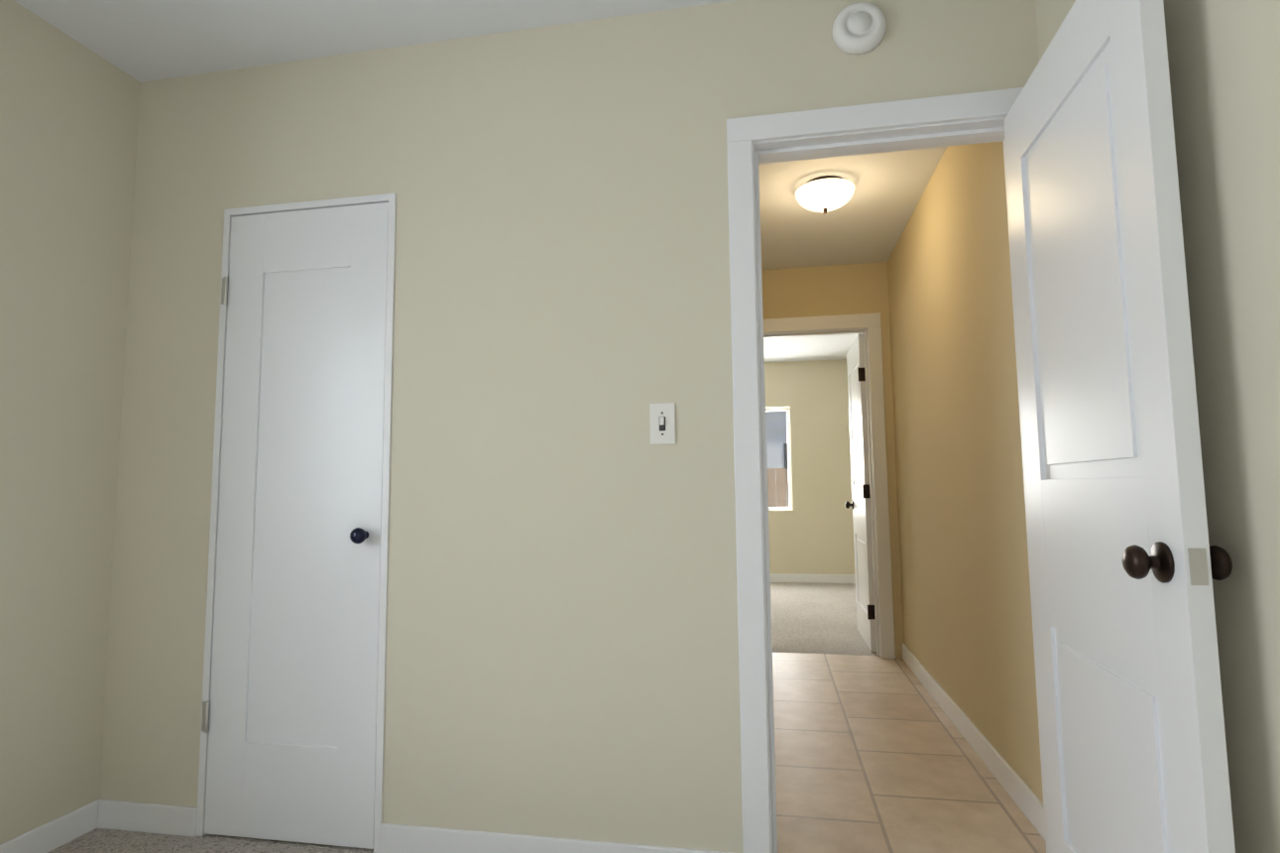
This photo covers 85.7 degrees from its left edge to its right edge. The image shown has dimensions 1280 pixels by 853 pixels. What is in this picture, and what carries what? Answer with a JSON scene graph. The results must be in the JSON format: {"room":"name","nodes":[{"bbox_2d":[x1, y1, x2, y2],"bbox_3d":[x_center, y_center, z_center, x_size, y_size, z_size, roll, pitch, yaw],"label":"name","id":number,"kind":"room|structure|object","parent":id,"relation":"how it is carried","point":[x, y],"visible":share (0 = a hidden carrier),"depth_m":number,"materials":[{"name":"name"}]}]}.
{"room":"empty bedroom","nodes":[
{"label":"empty bedroom","id":0,"kind":"room"},
{"bbox_2d":[0,0,140,843],"bbox_3d":[-2.106,-0.126,0.501,0.140,2.440,5.640,-2,-5,10],"label":"wall","id":1,"kind":"structure","parent":0,"point":[68,117],"depth_m":2.06,"materials":[{"name":"beige paint"}]},
{"bbox_2d":[0,799,99,852],"bbox_3d":[-2.097,1.008,-0.046,0.016,0.082,4.491,-2,-5,10],"label":"baseboard","id":2,"kind":"structure","parent":1,"relation":"attached to","point":[45,838],"depth_m":2.02,"materials":[{"name":"white paint"}]},
{"bbox_2d":[47,827,373,852],"bbox_3d":[-0.646,1.099,0.119,3.084,0.100,5.640,-2,-5,10],"label":"floor","id":3,"kind":"structure","parent":0,"point":[99,840],"depth_m":2.03,"materials":[{"name":"beige carpet"}]},
{"bbox_2d":[13,0,946,362],"bbox_3d":[0.072,-1.227,2.771,3.660,0.120,10.690,-2,-5,10],"label":"ceiling","id":4,"kind":"structure","parent":0,"point":[157,40],"depth_m":2.18,"materials":[{"name":"white paint"}]},
{"bbox_2d":[795,175,854,214],"bbox_3d":[0.866,-1.062,3.226,0.270,0.142,0.270,-2,-5,10],"label":"light","id":5,"kind":"object","parent":4,"relation":"attached to","point":[824,194],"visible":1,"depth_m":3.15,"materials":[{"name":"white glass"}]},
{"bbox_2d":[99,0,1038,852],"bbox_3d":[-0.231,-0.004,2.050,2.980,2.440,0.120,-2,-5,10],"label":"wall","id":6,"kind":"structure","parent":0,"point":[561,639],"depth_m":2.01,"materials":[{"name":"beige paint"}]},
{"bbox_2d":[95,799,197,836],"bbox_3d":[-1.503,1.199,2.113,0.330,0.082,0.013,-2,-5,10],"label":"baseboard","id":7,"kind":"structure","parent":6,"relation":"attached to","point":[179,820],"depth_m":2.11,"materials":[{"name":"white paint"}]},
{"bbox_2d":[195,192,396,852],"bbox_3d":[-1.040,0.259,2.171,0.610,1.955,0.135,-2,-5,10],"label":"trim","id":8,"kind":"structure","parent":6,"relation":"attached to","point":[391,198],"depth_m":2.12,"materials":[{"name":"white paint"}]},
{"bbox_2d":[204,202,388,848],"bbox_3d":[-1.055,0.263,2.113,0.572,1.921,0.102,-2,-5,10],"label":"closet door","id":9,"kind":"structure","parent":6,"relation":"in","point":[292,727],"depth_m":2.12,"materials":[{"name":"white paint"}]},
{"bbox_2d":[379,822,732,852],"bbox_3d":[-0.235,1.164,1.879,1.029,0.082,0.013,-2,-5,10],"label":"baseboard","id":10,"kind":"structure","parent":6,"relation":"attached to","point":[394,838],"depth_m":1.91,"materials":[{"name":"white paint"}]},
{"bbox_2d":[649,402,675,444],"bbox_3d":[0.062,-0.008,1.927,0.070,0.114,0.016,-2,-5,10],"label":"switch plate","id":11,"kind":"object","parent":6,"relation":"attached to","point":[662,422],"visible":1,"depth_m":1.93,"materials":[{"name":"white plastic"}]},
{"bbox_2d":[831,1,886,54],"bbox_3d":[0.609,-1.110,1.911,0.144,0.144,0.039,-2,-5,10],"label":"smoke detector","id":12,"kind":"object","parent":6,"relation":"attached to","point":[859,28],"visible":1,"depth_m":1.90,"materials":[{"name":"white plastic"}]},
{"bbox_2d":[726,87,1048,852],"bbox_3d":[0.685,0.150,1.868,0.853,2.080,0.156,-2,-5,10],"label":"door frame","id":13,"kind":"structure","parent":6,"relation":"attached to","point":[753,143],"depth_m":1.88,"materials":[{"name":"white paint"}]},
{"bbox_2d":[1003,0,1235,852],"bbox_3d":[0.927,0.144,1.409,0.147,1.988,0.698,-2,-5,11],"label":"door","id":14,"kind":"structure","parent":6,"relation":"in","point":[1128,562],"depth_m":1.28,"materials":[{"name":"white paint"}]},
{"bbox_2d":[764,358,855,574],"bbox_3d":[1.257,0.504,7.782,3.240,2.440,0.140,-2,-5,10],"label":"wall","id":15,"kind":"structure","parent":0,"point":[811,531],"depth_m":7.59,"materials":[{"name":"beige paint"}]},
{"bbox_2d":[765,407,792,509],"bbox_3d":[1.159,0.376,7.852,1.090,1.150,0.049,-2,-5,10],"label":"room window","id":16,"kind":"structure","parent":15,"relation":"in","point":[777,409],"depth_m":7.75,"materials":[{"name":"white plastic"}]},
{"bbox_2d":[770,573,855,582],"bbox_3d":[1.255,1.666,7.599,2.940,0.092,0.016,-2,-5,10],"label":"baseboard","id":17,"kind":"structure","parent":15,"relation":"attached to","point":[819,578],"depth_m":7.46,"materials":[{"name":"white paint"}]},
{"bbox_2d":[770,581,876,655],"bbox_3d":[0.967,1.624,6.046,3.240,0.100,3.450,-2,-5,10],"label":"floor","id":18,"kind":"structure","parent":0,"point":[813,618],"depth_m":5.39,"materials":[{"name":"beige carpet"}]},
{"bbox_2d":[761,261,904,658],"bbox_3d":[0.639,0.208,4.472,3.240,2.440,0.120,-2,-5,10],"label":"wall","id":19,"kind":"structure","parent":0,"point":[852,289],"depth_m":4.37,"materials":[{"name":"beige paint"}]},
{"bbox_2d":[763,312,895,659],"bbox_3d":[1.103,0.358,4.374,0.867,2.113,0.156,-2,-5,10],"label":"door frame","id":20,"kind":"structure","parent":19,"relation":"attached to","point":[868,325],"depth_m":4.27,"materials":[{"name":"white paint"}]},
{"bbox_2d":[845,333,876,651],"bbox_3d":[1.506,0.429,4.707,0.147,2.008,0.700,-2,-5,10],"label":"room door","id":21,"kind":"structure","parent":19,"relation":"in","point":[860,505],"depth_m":4.56,"materials":[{"name":"white paint"}]},
{"bbox_2d":[772,652,1046,852],"bbox_3d":[0.861,1.346,2.997,1.250,0.100,2.609,-2,-5,10],"label":"floor","id":22,"kind":"structure","parent":0,"point":[874,754],"depth_m":2.50,"materials":[{"name":"tile"}]},
{"bbox_2d":[887,0,1279,852],"bbox_3d":[0.969,-0.132,0.785,0.156,2.440,7.040,-2,-5,10],"label":"wall","id":23,"kind":"structure","parent":0,"point":[1223,58],"depth_m":1.82,"materials":[{"name":"beige paint"}]},
{"bbox_2d":[901,643,1045,839],"bbox_3d":[1.357,1.241,2.955,0.013,0.092,2.409,-2,-5,10],"label":"baseboard","id":24,"kind":"structure","parent":23,"relation":"attached to","point":[1025,798],"depth_m":2.51,"materials":[{"name":"white paint"}]},
{"label":"outside","id":25,"kind":"structure","parent":0,"visible":0},
{"bbox_3d":[2.870,2.682,12.903,13.000,0.100,10.860,-2,-5,10],"label":"ground","id":26,"kind":"structure","parent":25,"visible":0},
{"bbox_2d":[765,410,788,506],"bbox_3d":[3.286,1.097,15.397,11.400,3.500,4.500,-2,-5,10],"label":"house","id":27,"kind":"structure","parent":26,"relation":"on","point":[775,444],"depth_m":13.59,"materials":[{"name":"white paint"}]},
{"bbox_2d":[767,467,789,506],"bbox_3d":[2.323,1.493,10.109,9.000,1.770,0.060,-2,-5,10],"label":"fence","id":28,"kind":"object","parent":26,"relation":"on","point":[773,485],"depth_m":10.18,"materials":[{"name":"beige"}]}
]}

